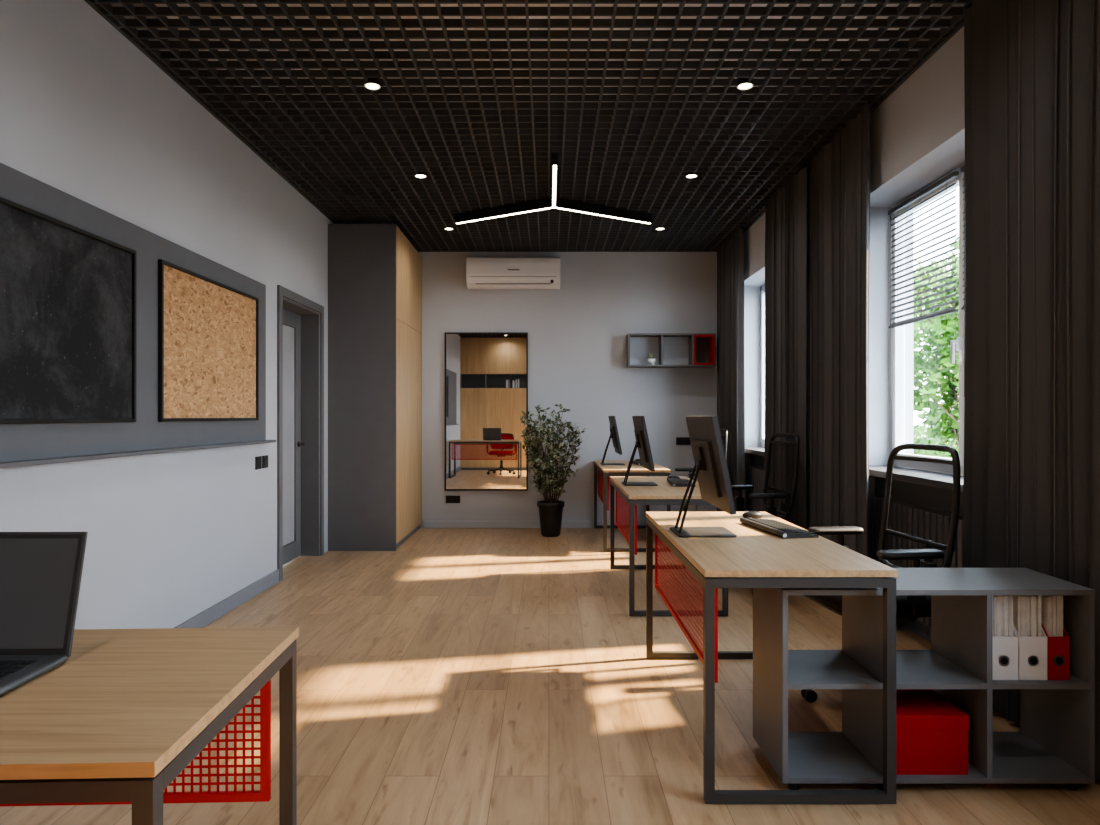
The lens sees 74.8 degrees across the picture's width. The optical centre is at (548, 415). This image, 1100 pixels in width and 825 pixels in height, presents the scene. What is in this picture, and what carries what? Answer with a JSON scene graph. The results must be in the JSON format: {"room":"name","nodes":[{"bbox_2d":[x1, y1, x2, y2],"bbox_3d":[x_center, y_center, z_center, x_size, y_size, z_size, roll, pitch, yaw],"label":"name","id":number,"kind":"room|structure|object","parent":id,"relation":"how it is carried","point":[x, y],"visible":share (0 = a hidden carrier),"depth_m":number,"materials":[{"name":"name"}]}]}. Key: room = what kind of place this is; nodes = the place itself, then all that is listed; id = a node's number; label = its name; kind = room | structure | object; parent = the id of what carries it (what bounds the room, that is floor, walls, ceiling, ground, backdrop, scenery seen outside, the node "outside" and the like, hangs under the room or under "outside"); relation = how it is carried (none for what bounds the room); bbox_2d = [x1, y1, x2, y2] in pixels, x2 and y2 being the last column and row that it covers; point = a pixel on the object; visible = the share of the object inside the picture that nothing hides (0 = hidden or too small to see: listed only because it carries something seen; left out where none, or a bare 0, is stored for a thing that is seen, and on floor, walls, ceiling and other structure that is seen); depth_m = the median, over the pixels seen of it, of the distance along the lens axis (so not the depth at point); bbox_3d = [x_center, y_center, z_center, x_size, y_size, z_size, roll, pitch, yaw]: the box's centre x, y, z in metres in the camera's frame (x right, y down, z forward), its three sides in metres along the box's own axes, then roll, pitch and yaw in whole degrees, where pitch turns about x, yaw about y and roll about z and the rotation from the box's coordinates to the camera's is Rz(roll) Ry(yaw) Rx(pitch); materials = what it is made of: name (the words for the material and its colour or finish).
{"room":"office","nodes":[
{"label":"office","id":0,"kind":"room"},
{"bbox_2d":[0,0,333,628],"bbox_3d":[-2.200,-0.420,3.595,0.300,3.340,8.890,0,0,0],"label":"wall","id":1,"kind":"structure","parent":0,"point":[85,114],"depth_m":3.70,"materials":[{"name":"paint"}]},
{"bbox_2d":[0,163,265,461],"bbox_3d":[-2.041,-0.384,2.685,0.018,1.112,4.970,0,0,0],"label":"panel board","id":2,"kind":"object","parent":1,"relation":"attached to","point":[18,442],"visible":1,"depth_m":3.56,"materials":[{"name":"grey paint"}]},
{"bbox_2d":[0,197,136,423],"bbox_3d":[-2.021,-0.388,2.580,0.022,0.835,1.860,0,0,0],"label":"chalkboard","id":3,"kind":"object","parent":2,"relation":"attached to","point":[68,293],"visible":1,"depth_m":3.00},
{"bbox_2d":[158,259,258,421],"bbox_3d":[-2.021,-0.393,4.365,0.022,0.845,1.250,0,0,0],"label":"cork board","id":4,"kind":"object","parent":2,"relation":"attached to","point":[208,329],"visible":1,"depth_m":4.23,"materials":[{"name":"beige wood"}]},
{"bbox_2d":[0,440,275,468],"bbox_3d":[-2.015,0.181,2.715,0.070,0.018,5.030,0,0,0],"label":"trim","id":5,"kind":"structure","parent":1,"relation":"attached to","point":[11,464],"depth_m":3.30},
{"bbox_2d":[174,569,278,627],"bbox_3d":[-2.042,1.202,2.290,0.016,0.095,6.280,0,0,0],"label":"baseboard","id":6,"kind":"structure","parent":1,"relation":"attached to","point":[206,617],"depth_m":4.60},
{"bbox_2d":[255,456,261,469],"bbox_3d":[-2.043,0.330,5.070,0.014,0.090,0.090,0,0,0],"label":"light switch","id":7,"kind":"object","parent":1,"relation":"attached to","point":[258,460],"visible":1,"depth_m":5.05,"materials":[{"name":"black plastic"}]},
{"bbox_2d":[262,455,267,467],"bbox_3d":[-2.043,0.330,5.190,0.014,0.090,0.090,0,0,0],"label":"light switch","id":8,"kind":"object","parent":1,"relation":"attached to","point":[264,458],"visible":1,"depth_m":5.17,"materials":[{"name":"black plastic"}]},
{"bbox_2d":[277,285,323,581],"bbox_3d":[-2.151,0.130,5.970,0.238,2.240,1.080,0,0,0],"label":"door","id":9,"kind":"structure","parent":1,"relation":"in","point":[297,325],"depth_m":6.33,"materials":[{"name":"grey laminate"}]},
{"bbox_2d":[84,0,969,251],"bbox_3d":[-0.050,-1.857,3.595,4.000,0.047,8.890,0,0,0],"label":"ceiling","id":10,"kind":"structure","parent":0,"point":[356,159],"depth_m":4.18,"materials":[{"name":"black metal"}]},
{"bbox_2d":[364,78,380,89],"bbox_3d":[-0.980,-1.855,4.000,0.092,0.052,0.092,0,0,0],"label":"recessed light","id":11,"kind":"object","parent":10,"relation":"in","point":[373,83],"visible":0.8,"depth_m":3.98,"materials":[{"name":"white plastic"}]},
{"bbox_2d":[415,172,426,177],"bbox_3d":[-0.980,-1.855,5.500,0.092,0.052,0.092,0,0,0],"label":"recessed light","id":12,"kind":"object","parent":10,"relation":"in","point":[420,174],"visible":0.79,"depth_m":5.48,"materials":[{"name":"white plastic"}]},
{"bbox_2d":[455,153,651,223],"bbox_3d":[0.042,-1.793,5.805,1.791,0.084,1.551,0,0,0],"label":"lamp","id":13,"kind":"object","parent":10,"relation":"hanging from","point":[555,202],"depth_m":6.23,"materials":[{"name":"white plastic"}]},
{"bbox_2d":[685,172,697,177],"bbox_3d":[1.090,-1.855,5.500,0.092,0.052,0.092,0,0,0],"label":"recessed light","id":14,"kind":"object","parent":10,"relation":"in","point":[688,174],"visible":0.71,"depth_m":5.48,"materials":[{"name":"white plastic"}]},
{"bbox_2d":[717,227,745,511],"bbox_3d":[1.868,-0.301,7.463,0.084,3.062,0.975,0,0,0],"label":"curtain","id":15,"kind":"object","parent":10,"relation":"hanging from","point":[730,256],"visible":0.8,"depth_m":7.33,"materials":[{"name":"grey fabric"}]},
{"bbox_2d":[737,78,753,89],"bbox_3d":[1.090,-1.855,4.000,0.092,0.052,0.092,0,0,0],"label":"recessed light","id":16,"kind":"object","parent":10,"relation":"in","point":[742,83],"visible":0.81,"depth_m":3.98,"materials":[{"name":"white plastic"}]},
{"bbox_2d":[764,165,806,529],"bbox_3d":[1.868,-0.301,5.706,0.087,3.062,0.902,0,0,0],"label":"curtain","id":17,"kind":"object","parent":10,"relation":"hanging from","point":[786,209],"visible":0.73,"depth_m":5.54,"materials":[{"name":"grey fabric"}]},
{"bbox_2d":[810,101,871,556],"bbox_3d":[1.868,-0.301,4.624,0.084,3.062,0.878,0,0,0],"label":"curtain","id":18,"kind":"object","parent":10,"relation":"hanging from","point":[840,169],"visible":0.8,"depth_m":4.57,"materials":[{"name":"grey fabric"}]},
{"bbox_2d":[962,0,1099,780],"bbox_3d":[1.869,-0.301,2.793,0.086,3.062,0.875,0,0,0],"label":"curtain","id":19,"kind":"object","parent":10,"relation":"hanging from","point":[1031,482],"visible":0.8,"depth_m":2.80,"materials":[{"name":"grey fabric"}]},
{"bbox_2d":[0,528,1099,824],"bbox_3d":[0.005,1.300,3.595,4.710,0.100,9.290,0,0,0],"label":"floor","id":20,"kind":"structure","parent":0,"point":[449,676],"depth_m":3.13,"materials":[{"name":"brown wood"}]},
{"bbox_2d":[0,627,298,824],"bbox_3d":[-1.285,0.871,1.335,1.420,0.752,0.660,0,0,-2],"label":"office desk","id":21,"kind":"object","parent":20,"relation":"on","point":[128,711],"visible":0.98,"depth_m":1.29,"materials":[{"name":"brown wood"}]},
{"bbox_2d":[0,532,87,695],"bbox_3d":[-1.145,0.367,1.348,0.370,0.252,0.306,0,0,-1],"label":"laptop","id":22,"kind":"object","parent":21,"relation":"on","point":[41,572],"visible":1,"depth_m":1.46,"materials":[{"name":"black plastic"}]},
{"bbox_2d":[328,224,421,550],"bbox_3d":[-1.732,-0.265,7.354,0.631,3.030,1.368,0,0,0],"label":"wardrobe","id":23,"kind":"object","parent":20,"relation":"on","point":[375,272],"visible":1,"depth_m":6.67,"materials":[{"name":"grey laminate"}]},
{"bbox_2d":[520,404,585,536],"bbox_3d":[0.024,0.559,7.604,0.712,1.383,0.652,0,0,-29],"label":"ficus plant","id":24,"kind":"object","parent":20,"relation":"on","point":[550,509],"visible":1,"depth_m":7.46,"materials":[{"name":"green plant"}]},
{"bbox_2d":[594,460,670,551],"bbox_3d":[0.810,0.871,7.320,0.620,0.752,1.420,0,0,0],"label":"office desk","id":25,"kind":"object","parent":20,"relation":"on","point":[614,470],"visible":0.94,"depth_m":6.66,"materials":[{"name":"brown wood"}]},
{"bbox_2d":[600,416,624,464],"bbox_3d":[0.650,0.247,7.360,0.240,0.497,0.540,0,0,0],"label":"computer monitor","id":26,"kind":"object","parent":25,"relation":"on","point":[614,435],"visible":1,"depth_m":7.24,"materials":[{"name":"black plastic"}]},
{"bbox_2d":[633,460,641,465],"bbox_3d":[0.960,0.482,7.398,0.160,0.026,0.428,0,0,-3],"label":"keyboard","id":27,"kind":"object","parent":25,"relation":"on","point":[634,461],"visible":0.39,"depth_m":7.31,"materials":[{"name":"black plastic"}]},
{"bbox_2d":[610,476,727,615],"bbox_3d":[0.810,0.871,5.190,0.620,0.752,1.420,0,0,0],"label":"office desk","id":28,"kind":"object","parent":20,"relation":"on","point":[664,493],"visible":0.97,"depth_m":4.61,"materials":[{"name":"brown wood"}]},
{"bbox_2d":[621,416,657,485],"bbox_3d":[0.655,0.247,5.220,0.240,0.497,0.540,0,0,0],"label":"computer monitor","id":29,"kind":"object","parent":28,"relation":"on","point":[642,440],"visible":1,"depth_m":5.12,"materials":[{"name":"black plastic"}]},
{"bbox_2d":[667,475,679,478],"bbox_3d":[0.970,0.478,5.600,0.104,0.034,0.061,0,0,2],"label":"computer mouse","id":30,"kind":"object","parent":28,"relation":"on","point":[669,476],"visible":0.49,"depth_m":5.58,"materials":[{"name":"black plastic"}]},
{"bbox_2d":[667,478,691,486],"bbox_3d":[0.960,0.482,5.249,0.160,0.026,0.428,0,0,4],"label":"keyboard","id":31,"kind":"object","parent":28,"relation":"on","point":[675,482],"visible":0.9,"depth_m":5.13,"materials":[{"name":"black plastic"}]},
{"bbox_2d":[675,429,727,511],"bbox_3d":[1.449,0.688,7.150,0.612,1.123,0.685,0,0,-2],"label":"office chair","id":32,"kind":"object","parent":20,"relation":"on","point":[724,437],"visible":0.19,"depth_m":7.14,"materials":[{"name":"black plastic"}]},
{"bbox_2d":[745,465,763,511],"bbox_3d":[2.025,0.875,6.692,0.090,0.750,1.245,0,0,0],"label":"radiator","id":33,"kind":"object","parent":20,"relation":"on","point":[754,475],"visible":0.2,"depth_m":6.93,"materials":[{"name":"black metal"}]},
{"bbox_2d":[731,433,798,594],"bbox_3d":[1.489,0.688,5.299,0.612,1.123,0.685,0,0,-6],"label":"office chair","id":34,"kind":"object","parent":20,"relation":"on","point":[782,465],"visible":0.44,"depth_m":5.37,"materials":[{"name":"black plastic"}]},
{"bbox_2d":[645,512,897,803],"bbox_3d":[0.810,0.871,3.020,0.620,0.752,1.420,0,0,0],"label":"office desk","id":35,"kind":"object","parent":20,"relation":"on","point":[755,558],"visible":0.96,"depth_m":2.36,"materials":[{"name":"brown wood"}]},
{"bbox_2d":[670,416,736,537],"bbox_3d":[0.650,0.247,3.050,0.240,0.497,0.540,0,0,0],"label":"computer monitor","id":36,"kind":"object","parent":35,"relation":"on","point":[711,469],"visible":1,"depth_m":2.96,"materials":[{"name":"black plastic"}]},
{"bbox_2d":[742,511,762,517],"bbox_3d":[0.990,0.478,3.500,0.104,0.034,0.061,0,0,-10],"label":"computer mouse","id":37,"kind":"object","parent":35,"relation":"on","point":[748,514],"visible":0.91,"depth_m":3.48,"materials":[{"name":"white plastic"}]},
{"bbox_2d":[740,518,818,537],"bbox_3d":[0.990,0.482,3.127,0.160,0.026,0.428,0,0,-8],"label":"keyboard","id":38,"kind":"object","parent":35,"relation":"on","point":[780,529],"visible":1,"depth_m":3.04,"materials":[{"name":"black plastic"}]},
{"bbox_2d":[801,443,960,702],"bbox_3d":[1.419,0.688,3.189,0.612,1.123,0.685,0,0,-6],"label":"office chair","id":39,"kind":"object","parent":20,"relation":"on","point":[920,513],"visible":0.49,"depth_m":3.20,"materials":[{"name":"black plastic"}]},
{"bbox_2d":[869,497,962,626],"bbox_3d":[2.025,0.875,3.833,0.090,0.750,1.245,0,0,0],"label":"radiator","id":40,"kind":"object","parent":20,"relation":"on","point":[875,503],"visible":0.1,"depth_m":4.33,"materials":[{"name":"black metal"}]},
{"bbox_2d":[753,568,1094,790],"bbox_3d":[1.289,0.912,2.555,1.032,0.675,0.350,0,0,0],"label":"open shelf unit","id":41,"kind":"object","parent":20,"relation":"on","point":[1054,743],"visible":0.87,"depth_m":2.47,"materials":[{"name":"grey laminate"}]},
{"bbox_2d":[896,689,968,774],"bbox_3d":[1.266,1.097,2.550,0.270,0.199,0.306,0,0,0],"label":"storage box","id":42,"kind":"object","parent":41,"relation":"on","point":[932,732],"visible":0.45,"depth_m":2.40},
{"bbox_2d":[993,595,1017,679],"bbox_3d":[1.526,0.743,2.551,0.095,0.286,0.277,0,0,0],"label":"magazine file","id":43,"kind":"object","parent":41,"relation":"in","point":[1005,639],"visible":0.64,"depth_m":2.42,"materials":[{"name":"cardboard"}]},
{"bbox_2d":[1011,595,1046,679],"bbox_3d":[1.625,0.742,2.551,0.095,0.287,0.277,0,0,0],"label":"magazine file","id":44,"kind":"object","parent":41,"relation":"in","point":[1032,639],"visible":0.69,"depth_m":2.42,"materials":[{"name":"cardboard"}]},
{"bbox_2d":[1041,595,1069,679],"bbox_3d":[1.711,0.742,2.551,0.072,0.288,0.277,0,0,0],"label":"magazine file","id":45,"kind":"object","parent":41,"relation":"in","point":[1058,640],"visible":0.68,"depth_m":2.42,"materials":[{"name":"cardboard"}]},
{"bbox_2d":[418,252,716,527],"bbox_3d":[0.005,-0.420,8.140,4.710,3.340,0.200,0,0,0],"label":"wall","id":46,"kind":"structure","parent":0,"point":[577,331],"depth_m":8.04,"materials":[{"name":"paint"}]},
{"bbox_2d":[446,496,459,502],"bbox_3d":[-1.070,0.930,8.033,0.160,0.084,0.015,0,0,0],"label":"power outlet","id":47,"kind":"object","parent":46,"relation":"attached to","point":[449,499],"visible":1,"depth_m":8.03,"materials":[{"name":"black plastic"}]},
{"bbox_2d":[445,332,527,490],"bbox_3d":[-0.698,-0.050,8.024,0.925,1.760,0.029,0,0,0],"label":"wall mirror","id":48,"kind":"object","parent":46,"relation":"attached to","point":[486,373],"visible":1,"depth_m":8.02,"materials":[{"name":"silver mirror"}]},
{"bbox_2d":[466,257,559,288],"bbox_3d":[-0.388,-1.577,7.935,1.025,0.325,0.206,0,0,0],"label":"air conditioner","id":49,"kind":"object","parent":46,"relation":"attached to","point":[481,272],"visible":1,"depth_m":7.84,"materials":[{"name":"white plastic"}]},
{"bbox_2d":[423,521,645,527],"bbox_3d":[0.275,1.210,8.032,3.350,0.080,0.016,0,0,0],"label":"baseboard","id":50,"kind":"structure","parent":46,"relation":"attached to","point":[426,524],"depth_m":8.02,"materials":[{"name":"paint"}]},
{"bbox_2d":[626,333,715,367],"bbox_3d":[1.343,-0.720,7.936,0.955,0.360,0.205,0,0,0],"label":"wall shelf","id":51,"kind":"object","parent":46,"relation":"attached to","point":[702,346],"visible":1,"depth_m":7.88,"materials":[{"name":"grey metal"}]},
{"bbox_2d":[647,352,655,364],"bbox_3d":[1.130,-0.630,7.931,0.090,0.144,0.094,0,0,0],"label":"potted succulent","id":52,"kind":"object","parent":51,"relation":"on","point":[651,361],"visible":0.94,"depth_m":7.90,"materials":[{"name":"white ceramic"}]},
{"bbox_2d":[676,437,690,444],"bbox_3d":[1.500,0.280,8.033,0.160,0.084,0.015,0,0,0],"label":"power outlet","id":53,"kind":"object","parent":46,"relation":"attached to","point":[679,440],"visible":0.93,"depth_m":8.03,"materials":[{"name":"black plastic"}]},
{"bbox_2d":[744,4,964,641],"bbox_3d":[2.155,-0.420,3.595,0.410,3.340,8.890,0,0,0],"label":"wall","id":54,"kind":"structure","parent":0,"point":[917,139],"depth_m":4.66,"materials":[{"name":"paint"}]},
{"bbox_2d":[745,447,764,455],"bbox_3d":[2.075,0.340,6.670,0.290,0.040,1.700,0,0,0],"label":"windowsill","id":55,"kind":"structure","parent":54,"relation":"attached to","point":[752,450],"depth_m":6.88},
{"bbox_2d":[761,285,764,446],"bbox_3d":[2.217,-0.515,6.670,0.125,1.670,1.700,0,0,0],"label":"window","id":56,"kind":"structure","parent":54,"relation":"in","point":[763,287],"depth_m":7.44,"materials":[{"name":"white plastic"}]},
{"bbox_2d":[869,466,963,492],"bbox_3d":[2.075,0.340,3.810,0.290,0.040,1.700,0,0,0],"label":"windowsill","id":57,"kind":"structure","parent":54,"relation":"attached to","point":[876,471],"depth_m":4.24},
{"bbox_2d":[892,164,964,475],"bbox_3d":[2.217,-0.515,3.810,0.125,1.670,1.700,0,0,0],"label":"window","id":58,"kind":"structure","parent":54,"relation":"in","point":[898,333],"depth_m":4.58,"materials":[{"name":"white plastic"}]},
{"bbox_2d":[888,165,964,399],"bbox_3d":[2.173,-0.703,3.810,0.032,1.205,1.560,0,0,0],"label":"blind","id":59,"kind":"object","parent":58,"relation":"attached to","point":[955,174],"visible":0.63,"depth_m":4.14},
{"label":"outside","id":60,"kind":"structure","parent":0,"visible":0},
{"bbox_3d":[31.200,1.850,20.000,57.600,0.200,80.000,0,0,0],"label":"ground","id":61,"kind":"structure","parent":60,"visible":0},
{"bbox_2d":[914,260,952,371],"bbox_3d":[10.837,-1.335,19.033,6.758,6.175,4.193,0,0,31],"label":"tree","id":62,"kind":"object","parent":61,"relation":"on","point":[917,261],"visible":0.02,"depth_m":19.34,"materials":[{"name":"green plant"}]},
{"bbox_2d":[914,424,958,457],"bbox_3d":[12.788,0.984,23.994,1.517,1.531,32.233,0,0,0],"label":"hedge","id":63,"kind":"object","parent":61,"relation":"on","point":[918,431],"visible":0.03,"depth_m":23.53,"materials":[{"name":"green plant"}]},
{"bbox_2d":[914,236,961,475],"bbox_3d":[8.621,-0.960,14.155,3.752,5.428,3.911,0,0,38],"label":"tree","id":64,"kind":"object","parent":61,"relation":"on","point":[938,375],"visible":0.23,"depth_m":14.35,"materials":[{"name":"green plant"}]},
{"bbox_2d":[923,365,958,451],"bbox_3d":[9.903,0.005,14.150,4.341,3.507,4.221,0,0,0],"label":"tree","id":65,"kind":"object","parent":61,"relation":"on","point":[940,437],"visible":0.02,"depth_m":15.23,"materials":[{"name":"green plant"}]}
]}

